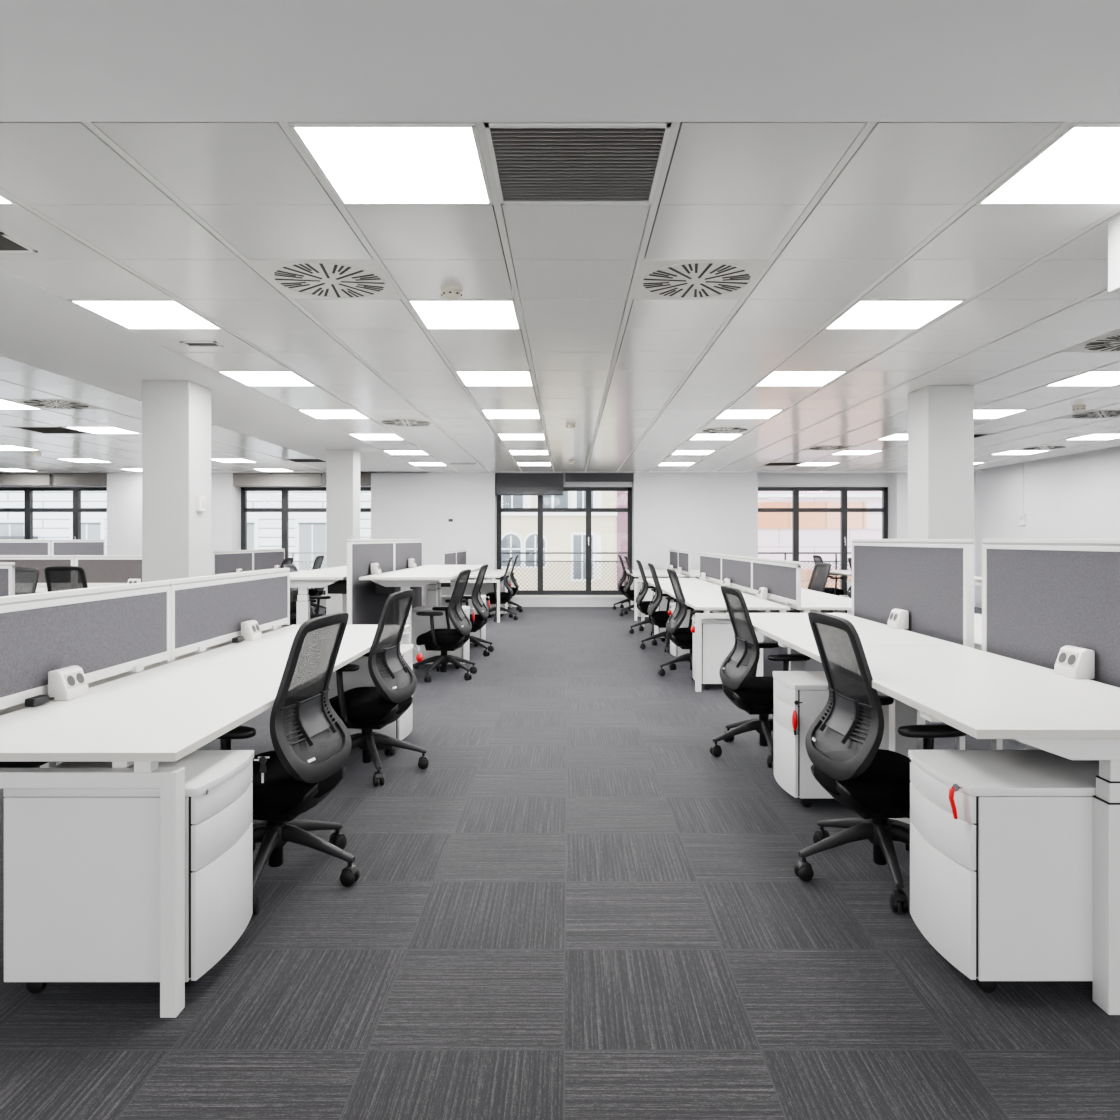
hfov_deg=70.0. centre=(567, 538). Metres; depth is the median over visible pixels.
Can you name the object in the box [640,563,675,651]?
office chair
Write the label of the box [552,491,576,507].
shutter
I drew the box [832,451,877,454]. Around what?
diffuser
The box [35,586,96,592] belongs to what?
desk
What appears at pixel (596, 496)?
shutter
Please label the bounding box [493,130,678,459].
ceiling
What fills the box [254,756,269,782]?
key
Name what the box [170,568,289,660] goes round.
screen
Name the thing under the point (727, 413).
recessed light
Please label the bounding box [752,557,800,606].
screen
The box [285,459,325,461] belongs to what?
ceiling vent
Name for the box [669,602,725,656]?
drawer pedestal
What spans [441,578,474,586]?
cable tray
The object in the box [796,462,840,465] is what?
recessed light
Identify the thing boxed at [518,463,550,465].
diffuser
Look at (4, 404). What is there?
diffuser
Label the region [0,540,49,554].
screen
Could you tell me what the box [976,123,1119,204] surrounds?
recessed light
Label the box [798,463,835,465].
diffuser
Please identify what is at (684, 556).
screen
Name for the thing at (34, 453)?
smoke detector
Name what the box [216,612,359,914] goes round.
office chair
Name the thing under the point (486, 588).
drawer pedestal
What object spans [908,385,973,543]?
pillar
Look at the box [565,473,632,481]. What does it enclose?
roller blind
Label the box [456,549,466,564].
screen
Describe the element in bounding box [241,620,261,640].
box
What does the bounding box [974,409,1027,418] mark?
recessed light
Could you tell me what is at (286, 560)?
office chair
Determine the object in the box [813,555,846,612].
office chair
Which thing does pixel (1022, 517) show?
wall switch
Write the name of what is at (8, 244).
ceiling vent
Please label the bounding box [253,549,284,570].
screen
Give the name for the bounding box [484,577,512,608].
drawer pedestal
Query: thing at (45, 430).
ceiling vent
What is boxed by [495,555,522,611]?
office chair
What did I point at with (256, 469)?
diffuser
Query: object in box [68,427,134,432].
diffuser
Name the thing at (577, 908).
floor
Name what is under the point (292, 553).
balcony railing
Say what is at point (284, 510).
window
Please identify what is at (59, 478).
roller blind
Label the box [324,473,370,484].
roller blind
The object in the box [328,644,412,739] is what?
drawer pedestal
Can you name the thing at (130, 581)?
box
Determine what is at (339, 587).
cable tray
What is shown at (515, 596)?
trim
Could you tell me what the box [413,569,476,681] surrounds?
office chair
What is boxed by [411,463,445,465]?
diffuser
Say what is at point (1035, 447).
ceiling vent
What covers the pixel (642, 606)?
office chair
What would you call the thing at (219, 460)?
recessed light
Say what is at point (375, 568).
box
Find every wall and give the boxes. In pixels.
[0,473,975,606]
[976,446,1119,607]
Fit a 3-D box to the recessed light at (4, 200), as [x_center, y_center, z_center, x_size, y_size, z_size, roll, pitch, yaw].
[-2.370,-1.276,2.740,0.570,0.019,0.584,0,0,0]
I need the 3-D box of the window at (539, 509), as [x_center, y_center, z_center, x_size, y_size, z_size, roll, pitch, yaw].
[-0.070,0.040,15.740,2.654,2.120,0.140,0,0,0]
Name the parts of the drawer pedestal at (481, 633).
drawer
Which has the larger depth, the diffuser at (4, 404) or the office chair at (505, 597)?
the office chair at (505, 597)
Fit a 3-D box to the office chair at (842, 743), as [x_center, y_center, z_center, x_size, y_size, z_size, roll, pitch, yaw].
[1.189,0.794,3.094,0.641,1.011,0.663,0,0,-5]
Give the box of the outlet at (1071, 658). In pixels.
[1068,655,1075,664]
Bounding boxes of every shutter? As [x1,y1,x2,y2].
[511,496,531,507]
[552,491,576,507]
[581,535,600,578]
[582,491,601,507]
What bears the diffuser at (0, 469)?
attached to the recessed light at (8, 470)
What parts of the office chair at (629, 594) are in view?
leg, frame, seat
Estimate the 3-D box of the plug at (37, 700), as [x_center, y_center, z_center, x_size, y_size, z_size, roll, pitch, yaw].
[-1.845,0.562,2.806,0.036,0.029,0.131,0,0,0]
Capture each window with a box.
[0,487,106,539]
[241,487,370,594]
[497,487,631,594]
[758,487,887,594]
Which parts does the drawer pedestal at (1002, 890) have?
drawer, drawer, drawer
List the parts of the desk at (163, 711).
leg frame, leg frame, rail, leg frame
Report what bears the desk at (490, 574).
on the floor
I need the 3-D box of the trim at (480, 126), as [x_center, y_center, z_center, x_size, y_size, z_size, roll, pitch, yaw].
[-2.995,-1.281,8.144,21.078,0.018,13.808,0,0,0]
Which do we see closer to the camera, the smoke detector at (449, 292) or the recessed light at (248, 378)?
the smoke detector at (449, 292)
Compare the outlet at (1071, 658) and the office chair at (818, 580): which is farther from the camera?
the office chair at (818, 580)
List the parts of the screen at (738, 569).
fabric panel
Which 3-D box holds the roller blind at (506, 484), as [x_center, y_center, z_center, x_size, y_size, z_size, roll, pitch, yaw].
[-0.743,-1.049,15.376,1.305,0.427,0.064,0,0,0]
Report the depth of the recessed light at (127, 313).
4.50 m
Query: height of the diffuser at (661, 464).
0.011 m
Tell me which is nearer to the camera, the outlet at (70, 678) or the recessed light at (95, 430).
the outlet at (70, 678)
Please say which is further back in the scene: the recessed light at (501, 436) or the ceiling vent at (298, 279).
the recessed light at (501, 436)
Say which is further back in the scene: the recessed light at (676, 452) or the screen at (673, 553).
the screen at (673, 553)
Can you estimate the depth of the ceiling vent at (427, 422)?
8.72 m
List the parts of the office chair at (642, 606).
leg, lumbar rail, frame, seat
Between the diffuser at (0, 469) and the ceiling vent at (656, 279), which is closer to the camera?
the ceiling vent at (656, 279)
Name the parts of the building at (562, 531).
pane, pane, pane, pane, cornice, pane, pane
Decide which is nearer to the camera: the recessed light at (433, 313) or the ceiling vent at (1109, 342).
the recessed light at (433, 313)
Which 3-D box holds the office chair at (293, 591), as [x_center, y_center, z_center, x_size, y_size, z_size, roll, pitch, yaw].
[-2.953,0.794,9.066,0.663,1.011,0.653,0,0,0]
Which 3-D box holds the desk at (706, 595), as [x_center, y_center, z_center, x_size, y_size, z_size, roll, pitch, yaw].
[1.927,0.940,9.335,1.677,0.720,5.072,0,0,0]
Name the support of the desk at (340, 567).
on the floor
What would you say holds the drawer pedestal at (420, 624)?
on the floor
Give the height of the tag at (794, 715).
0.166 m
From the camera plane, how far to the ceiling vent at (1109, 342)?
5.24 m
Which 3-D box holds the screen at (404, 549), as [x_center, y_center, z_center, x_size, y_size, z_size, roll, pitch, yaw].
[-1.900,0.650,9.525,0.037,1.300,1.670,0,0,0]
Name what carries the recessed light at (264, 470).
in the ceiling at (731, 190)
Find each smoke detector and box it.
[32,452,40,455]
[441,285,462,300]
[566,423,575,428]
[1072,405,1085,411]
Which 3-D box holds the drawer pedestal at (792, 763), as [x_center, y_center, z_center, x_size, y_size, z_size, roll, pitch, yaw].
[1.346,1.000,4.040,0.568,0.600,0.410,0,0,0]
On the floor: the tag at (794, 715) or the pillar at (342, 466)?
the pillar at (342, 466)
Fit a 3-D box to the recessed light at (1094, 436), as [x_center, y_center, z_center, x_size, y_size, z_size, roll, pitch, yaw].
[6.630,-1.276,9.940,0.570,0.019,0.584,0,0,0]
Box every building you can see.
[0,491,370,589]
[502,491,626,589]
[758,491,881,588]
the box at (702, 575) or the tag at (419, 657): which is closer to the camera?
the tag at (419, 657)
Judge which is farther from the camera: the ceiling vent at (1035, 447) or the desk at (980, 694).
the ceiling vent at (1035, 447)
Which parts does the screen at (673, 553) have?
fabric panel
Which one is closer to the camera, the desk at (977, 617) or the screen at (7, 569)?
the desk at (977, 617)
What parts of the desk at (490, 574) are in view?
leg frame, leg frame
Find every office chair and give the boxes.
[15,567,38,594]
[44,566,87,591]
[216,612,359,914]
[280,557,293,567]
[282,564,330,626]
[309,555,325,613]
[329,589,428,785]
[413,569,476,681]
[445,564,493,656]
[486,557,517,620]
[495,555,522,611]
[613,554,638,610]
[619,556,639,617]
[629,560,655,635]
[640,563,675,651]
[658,569,712,679]
[710,585,810,767]
[780,563,831,646]
[794,611,966,912]
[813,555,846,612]
[847,558,851,598]
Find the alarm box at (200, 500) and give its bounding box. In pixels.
[196,495,205,511]
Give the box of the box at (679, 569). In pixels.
[676,567,681,573]
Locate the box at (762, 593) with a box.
[757,587,766,598]
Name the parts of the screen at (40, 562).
fabric panel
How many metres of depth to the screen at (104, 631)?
3.11 m
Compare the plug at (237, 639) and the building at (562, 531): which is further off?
the building at (562, 531)
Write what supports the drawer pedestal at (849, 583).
on the floor
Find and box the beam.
[1108,215,1119,292]
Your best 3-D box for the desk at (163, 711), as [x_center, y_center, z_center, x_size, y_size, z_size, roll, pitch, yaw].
[-1.901,0.940,3.796,1.677,0.720,3.252,0,0,0]
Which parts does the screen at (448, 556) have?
fabric panel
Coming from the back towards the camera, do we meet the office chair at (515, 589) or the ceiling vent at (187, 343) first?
the office chair at (515, 589)
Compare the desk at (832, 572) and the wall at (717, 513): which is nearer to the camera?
the desk at (832, 572)
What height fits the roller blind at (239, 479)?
0.252 m
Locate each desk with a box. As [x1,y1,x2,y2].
[0,625,410,1017]
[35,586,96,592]
[290,570,346,624]
[315,566,346,569]
[359,570,472,643]
[401,565,488,605]
[423,570,511,622]
[624,570,698,620]
[641,578,851,691]
[727,613,962,670]
[797,646,1119,1014]
[829,570,981,585]
[917,613,1028,749]
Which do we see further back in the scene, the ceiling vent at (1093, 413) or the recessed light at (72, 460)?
the recessed light at (72, 460)
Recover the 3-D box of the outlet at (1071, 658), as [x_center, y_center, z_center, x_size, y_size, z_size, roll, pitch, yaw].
[1.853,0.444,2.943,0.016,0.039,0.040,0,0,0]
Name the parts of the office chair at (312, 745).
armrest, leg, leg, leg, seat, lumbar rail, frame, leg, leg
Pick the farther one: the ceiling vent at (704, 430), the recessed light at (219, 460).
the recessed light at (219, 460)
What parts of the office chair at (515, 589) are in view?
frame, leg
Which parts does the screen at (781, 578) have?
fabric panel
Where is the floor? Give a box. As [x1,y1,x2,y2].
[0,607,1119,1119]
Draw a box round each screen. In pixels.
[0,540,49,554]
[0,555,74,586]
[0,562,14,596]
[0,580,170,709]
[50,540,104,554]
[75,555,141,586]
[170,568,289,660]
[212,550,252,574]
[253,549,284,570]
[347,539,393,624]
[394,539,422,607]
[442,549,455,564]
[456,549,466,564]
[669,549,677,571]
[678,549,690,574]
[699,552,720,582]
[721,554,751,593]
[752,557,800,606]
[852,539,973,749]
[982,539,1119,760]
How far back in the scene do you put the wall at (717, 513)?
15.30 m
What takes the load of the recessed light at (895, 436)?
in the ceiling at (731, 190)
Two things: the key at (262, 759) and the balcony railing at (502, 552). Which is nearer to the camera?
the key at (262, 759)
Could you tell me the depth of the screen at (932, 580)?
4.41 m
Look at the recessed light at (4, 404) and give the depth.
7.66 m
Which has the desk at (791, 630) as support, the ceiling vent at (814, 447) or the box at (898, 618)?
the box at (898, 618)
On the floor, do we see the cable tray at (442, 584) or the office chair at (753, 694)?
the office chair at (753, 694)
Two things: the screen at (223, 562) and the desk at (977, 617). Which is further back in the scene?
the screen at (223, 562)
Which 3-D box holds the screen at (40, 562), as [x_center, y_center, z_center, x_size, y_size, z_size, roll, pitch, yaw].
[-6.742,0.388,9.620,1.611,0.385,0.060,0,0,0]
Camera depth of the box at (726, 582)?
9.48 m
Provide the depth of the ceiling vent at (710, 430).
9.34 m
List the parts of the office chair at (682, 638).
leg, frame, lumbar rail, seat, armrest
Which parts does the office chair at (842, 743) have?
leg, leg, frame, lumbar rail, seat, leg, leg, leg, armrest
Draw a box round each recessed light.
[0,193,17,204]
[0,398,42,409]
[0,445,37,449]
[0,469,38,471]
[59,459,108,461]
[66,426,141,433]
[68,299,222,328]
[123,469,141,471]
[211,459,254,461]
[217,371,315,385]
[255,469,294,471]
[289,123,492,204]
[297,409,369,418]
[349,434,404,439]
[382,450,428,454]
[407,299,520,328]
[408,462,446,465]
[455,371,533,385]
[481,409,540,418]
[497,434,545,439]
[508,450,548,454]
[516,462,551,465]
[657,462,695,465]
[671,450,715,454]
[689,434,742,439]
[715,409,783,418]
[754,371,847,385]
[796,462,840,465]
[824,299,965,328]
[830,450,883,454]
[877,433,907,439]
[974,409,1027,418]
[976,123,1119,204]
[990,450,1050,454]
[1044,371,1119,385]
[1064,433,1119,439]
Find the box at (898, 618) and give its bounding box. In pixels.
[887,608,908,628]
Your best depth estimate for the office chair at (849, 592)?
12.31 m
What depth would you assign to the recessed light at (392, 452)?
11.73 m
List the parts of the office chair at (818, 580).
seat, frame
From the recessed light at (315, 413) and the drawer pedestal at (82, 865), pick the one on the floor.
the drawer pedestal at (82, 865)
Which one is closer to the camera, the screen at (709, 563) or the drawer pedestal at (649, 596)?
the screen at (709, 563)
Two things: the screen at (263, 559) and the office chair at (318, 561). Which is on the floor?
the office chair at (318, 561)
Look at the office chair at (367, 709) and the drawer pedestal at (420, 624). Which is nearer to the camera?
the office chair at (367, 709)
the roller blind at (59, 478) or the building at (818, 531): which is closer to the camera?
the roller blind at (59, 478)
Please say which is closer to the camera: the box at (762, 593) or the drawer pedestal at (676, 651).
the box at (762, 593)
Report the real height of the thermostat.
0.120 m
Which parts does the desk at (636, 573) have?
leg frame, leg frame, leg frame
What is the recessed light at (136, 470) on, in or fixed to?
in the ceiling at (731, 190)
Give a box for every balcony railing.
[289,552,325,588]
[502,552,626,589]
[758,552,851,588]
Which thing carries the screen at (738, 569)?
attached to the desk at (706, 595)
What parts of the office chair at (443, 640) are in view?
leg, leg, armrest, seat, armrest, leg, lumbar rail, frame, leg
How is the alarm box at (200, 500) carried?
attached to the pillar at (176, 414)
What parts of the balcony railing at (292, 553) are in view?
rail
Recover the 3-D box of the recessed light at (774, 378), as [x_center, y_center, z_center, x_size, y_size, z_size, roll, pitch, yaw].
[1.830,-1.276,6.340,0.570,0.019,0.584,0,0,0]
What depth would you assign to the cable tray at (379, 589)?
7.35 m
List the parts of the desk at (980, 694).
control panel, leg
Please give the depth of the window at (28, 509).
15.72 m
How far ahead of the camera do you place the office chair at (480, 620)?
8.92 m
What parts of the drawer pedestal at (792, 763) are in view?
drawer, drawer, drawer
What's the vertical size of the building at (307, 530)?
12.500 m
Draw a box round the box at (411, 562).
[408,558,416,567]
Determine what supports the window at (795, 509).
in the wall at (717, 513)
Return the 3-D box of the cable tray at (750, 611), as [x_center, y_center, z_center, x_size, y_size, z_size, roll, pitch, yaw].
[1.917,0.715,9.335,0.295,0.070,4.830,0,0,0]
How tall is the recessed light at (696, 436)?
0.019 m
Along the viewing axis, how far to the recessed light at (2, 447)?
11.22 m
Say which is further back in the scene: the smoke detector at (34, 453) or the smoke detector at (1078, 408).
the smoke detector at (34, 453)
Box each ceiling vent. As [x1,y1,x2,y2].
[0,232,37,252]
[6,398,103,408]
[13,426,91,433]
[180,341,223,346]
[247,260,402,298]
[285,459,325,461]
[372,418,436,426]
[485,123,670,204]
[631,260,770,298]
[695,426,755,433]
[709,430,739,431]
[761,462,803,465]
[803,445,856,449]
[974,434,989,437]
[1014,445,1077,449]
[1055,409,1119,418]
[1059,329,1119,351]
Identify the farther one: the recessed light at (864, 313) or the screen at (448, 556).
the screen at (448, 556)
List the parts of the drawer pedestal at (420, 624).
drawer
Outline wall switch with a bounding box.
[1019,465,1025,525]
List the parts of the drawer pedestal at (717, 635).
drawer, drawer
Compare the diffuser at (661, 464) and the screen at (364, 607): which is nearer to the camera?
the screen at (364, 607)
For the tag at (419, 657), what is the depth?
5.25 m
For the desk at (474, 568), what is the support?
on the floor
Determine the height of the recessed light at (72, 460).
0.019 m
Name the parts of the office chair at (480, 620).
seat, leg, lumbar rail, frame, leg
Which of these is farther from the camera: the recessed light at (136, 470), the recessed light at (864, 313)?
the recessed light at (136, 470)
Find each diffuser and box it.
[0,197,9,202]
[0,400,36,408]
[0,469,29,470]
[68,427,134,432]
[256,469,288,470]
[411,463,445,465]
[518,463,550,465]
[658,463,692,465]
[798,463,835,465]
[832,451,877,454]
[992,451,1043,454]
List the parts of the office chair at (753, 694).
leg, frame, lumbar rail, leg, seat, leg, leg, armrest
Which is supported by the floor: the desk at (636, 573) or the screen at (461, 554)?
the desk at (636, 573)
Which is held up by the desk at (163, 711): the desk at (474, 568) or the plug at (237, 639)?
the plug at (237, 639)
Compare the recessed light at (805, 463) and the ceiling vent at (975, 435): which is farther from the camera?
the recessed light at (805, 463)
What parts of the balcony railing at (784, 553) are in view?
rail, post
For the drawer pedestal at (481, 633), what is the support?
on the floor
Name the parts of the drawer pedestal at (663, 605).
drawer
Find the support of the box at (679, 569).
on the desk at (636, 573)
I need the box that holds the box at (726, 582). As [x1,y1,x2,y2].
[722,578,729,585]
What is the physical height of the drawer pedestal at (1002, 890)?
0.600 m
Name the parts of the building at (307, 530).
pane, pane, pane, pane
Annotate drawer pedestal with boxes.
[4,750,253,993]
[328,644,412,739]
[412,606,469,668]
[441,595,485,646]
[473,581,507,616]
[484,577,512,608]
[631,581,633,609]
[637,582,662,617]
[654,592,673,641]
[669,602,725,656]
[692,616,762,689]
[772,671,888,806]
[847,581,851,612]
[908,750,1098,992]
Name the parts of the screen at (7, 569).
fabric panel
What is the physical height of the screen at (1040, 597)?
1.300 m
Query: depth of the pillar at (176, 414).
6.40 m
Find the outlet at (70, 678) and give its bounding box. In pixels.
[67,675,74,685]
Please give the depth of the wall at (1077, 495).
12.88 m
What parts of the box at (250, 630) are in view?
plate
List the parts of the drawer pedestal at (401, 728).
drawer, drawer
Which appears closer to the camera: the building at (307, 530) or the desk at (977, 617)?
the desk at (977, 617)
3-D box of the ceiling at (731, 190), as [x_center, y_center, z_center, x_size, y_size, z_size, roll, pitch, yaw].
[-3.100,-1.283,5.700,21.800,0.034,19.400,0,0,0]
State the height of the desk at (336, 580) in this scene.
0.966 m
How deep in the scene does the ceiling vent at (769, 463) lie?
13.46 m
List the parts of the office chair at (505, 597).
armrest, seat, frame, leg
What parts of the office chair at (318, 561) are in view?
seat, frame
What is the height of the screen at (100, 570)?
0.385 m
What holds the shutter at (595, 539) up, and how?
hanging from the building at (562, 531)
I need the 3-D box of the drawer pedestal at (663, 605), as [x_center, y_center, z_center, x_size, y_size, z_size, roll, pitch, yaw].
[1.391,1.000,10.280,0.568,0.600,0.410,0,0,0]
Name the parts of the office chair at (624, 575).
leg, frame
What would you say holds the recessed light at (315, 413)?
in the ceiling at (731, 190)
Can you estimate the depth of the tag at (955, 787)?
2.27 m
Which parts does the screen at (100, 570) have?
fabric panel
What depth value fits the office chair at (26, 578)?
8.10 m
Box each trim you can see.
[0,122,1119,470]
[513,595,627,598]
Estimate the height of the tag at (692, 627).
0.101 m
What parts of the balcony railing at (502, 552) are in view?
rail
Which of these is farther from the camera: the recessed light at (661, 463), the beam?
the recessed light at (661, 463)
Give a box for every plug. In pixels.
[25,695,54,706]
[232,636,244,642]
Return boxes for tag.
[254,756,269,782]
[414,647,422,661]
[691,621,694,632]
[792,700,801,734]
[949,784,962,818]
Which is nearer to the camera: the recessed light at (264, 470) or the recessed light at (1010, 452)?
the recessed light at (1010, 452)
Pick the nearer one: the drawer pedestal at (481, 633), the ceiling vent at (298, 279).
the ceiling vent at (298, 279)
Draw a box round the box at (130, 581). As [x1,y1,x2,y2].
[128,579,140,583]
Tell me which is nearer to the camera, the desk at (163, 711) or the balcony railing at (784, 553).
the desk at (163, 711)
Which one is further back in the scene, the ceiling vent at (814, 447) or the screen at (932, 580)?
the ceiling vent at (814, 447)
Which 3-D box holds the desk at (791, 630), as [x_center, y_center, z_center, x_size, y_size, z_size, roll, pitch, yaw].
[1.495,0.905,4.681,0.800,0.790,1.687,0,0,0]
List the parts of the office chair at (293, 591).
frame, seat, armrest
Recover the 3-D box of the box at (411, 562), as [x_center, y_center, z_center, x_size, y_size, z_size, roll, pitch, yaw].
[-1.828,0.280,9.400,0.074,0.107,0.130,0,0,0]
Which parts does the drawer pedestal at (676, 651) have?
drawer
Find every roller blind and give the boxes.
[0,473,50,484]
[54,473,106,484]
[233,473,321,485]
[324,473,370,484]
[495,473,562,495]
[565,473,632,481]
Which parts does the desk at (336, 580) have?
leg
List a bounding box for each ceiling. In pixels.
[0,0,1119,472]
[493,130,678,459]
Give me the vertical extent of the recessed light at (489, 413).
0.019 m
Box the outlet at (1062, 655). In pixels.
[1059,652,1065,662]
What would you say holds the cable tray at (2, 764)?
on the desk at (163, 711)
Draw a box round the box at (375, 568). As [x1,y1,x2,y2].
[371,563,380,573]
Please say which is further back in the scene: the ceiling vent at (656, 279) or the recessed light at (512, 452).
the recessed light at (512, 452)
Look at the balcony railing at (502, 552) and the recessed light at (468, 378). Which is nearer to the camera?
the recessed light at (468, 378)
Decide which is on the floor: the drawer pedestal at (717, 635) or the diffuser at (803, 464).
the drawer pedestal at (717, 635)
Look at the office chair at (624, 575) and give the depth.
14.63 m
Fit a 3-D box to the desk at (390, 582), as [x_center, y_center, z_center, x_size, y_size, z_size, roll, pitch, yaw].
[-1.430,0.817,7.843,0.800,0.966,1.687,0,0,0]
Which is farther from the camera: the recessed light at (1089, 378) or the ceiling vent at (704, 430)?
the ceiling vent at (704, 430)
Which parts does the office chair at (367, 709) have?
armrest, leg, seat, leg, lumbar rail, frame, leg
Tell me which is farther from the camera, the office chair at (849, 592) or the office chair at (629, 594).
the office chair at (629, 594)
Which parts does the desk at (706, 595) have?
leg frame, rail, leg frame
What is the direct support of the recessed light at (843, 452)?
in the ceiling at (731, 190)
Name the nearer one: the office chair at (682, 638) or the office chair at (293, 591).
the office chair at (682, 638)
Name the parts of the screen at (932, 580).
fabric panel, frame, leg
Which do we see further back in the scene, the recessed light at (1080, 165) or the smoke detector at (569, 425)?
the smoke detector at (569, 425)
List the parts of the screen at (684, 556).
fabric panel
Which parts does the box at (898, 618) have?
plate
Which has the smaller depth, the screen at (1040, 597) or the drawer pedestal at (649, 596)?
the screen at (1040, 597)
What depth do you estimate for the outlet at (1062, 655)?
3.00 m
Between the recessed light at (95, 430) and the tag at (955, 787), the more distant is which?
the recessed light at (95, 430)
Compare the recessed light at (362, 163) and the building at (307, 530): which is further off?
the building at (307, 530)
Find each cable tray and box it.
[0,762,47,767]
[328,579,346,593]
[375,583,414,593]
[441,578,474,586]
[748,610,790,612]
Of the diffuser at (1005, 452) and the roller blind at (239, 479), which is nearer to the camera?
the diffuser at (1005, 452)
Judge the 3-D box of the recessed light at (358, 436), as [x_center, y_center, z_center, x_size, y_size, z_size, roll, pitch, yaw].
[-2.370,-1.276,9.940,0.570,0.019,0.584,0,0,0]
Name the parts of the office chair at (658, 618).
leg, frame, lumbar rail, seat, leg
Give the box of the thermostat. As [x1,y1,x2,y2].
[448,518,453,524]
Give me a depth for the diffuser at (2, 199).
2.99 m
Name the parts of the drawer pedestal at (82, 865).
drawer, drawer, drawer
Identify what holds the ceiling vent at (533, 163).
in the ceiling at (731, 190)
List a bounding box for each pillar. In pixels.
[142,380,210,581]
[326,450,359,614]
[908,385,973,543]
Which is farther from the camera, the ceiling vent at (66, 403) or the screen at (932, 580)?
the ceiling vent at (66, 403)
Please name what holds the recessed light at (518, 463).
in the ceiling at (731, 190)
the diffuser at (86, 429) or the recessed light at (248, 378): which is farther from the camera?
the diffuser at (86, 429)
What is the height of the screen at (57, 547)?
1.290 m
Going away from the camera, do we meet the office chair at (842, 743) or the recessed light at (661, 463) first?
the office chair at (842, 743)
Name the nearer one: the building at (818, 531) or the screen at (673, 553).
the screen at (673, 553)
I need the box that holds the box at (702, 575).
[699,572,705,579]
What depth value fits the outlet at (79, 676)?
2.95 m
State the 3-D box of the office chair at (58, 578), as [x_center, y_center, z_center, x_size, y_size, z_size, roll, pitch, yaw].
[-5.381,0.792,8.746,0.685,1.015,0.654,0,0,-4]
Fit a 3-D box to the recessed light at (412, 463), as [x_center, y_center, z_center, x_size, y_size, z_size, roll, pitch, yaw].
[-2.370,-1.276,13.540,0.570,0.019,0.584,0,0,0]
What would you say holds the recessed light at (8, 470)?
in the ceiling at (731, 190)
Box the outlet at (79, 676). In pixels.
[76,673,83,682]
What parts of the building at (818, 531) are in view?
cornice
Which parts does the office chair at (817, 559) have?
frame, seat, armrest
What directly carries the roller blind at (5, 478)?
hanging from the ceiling at (731, 190)

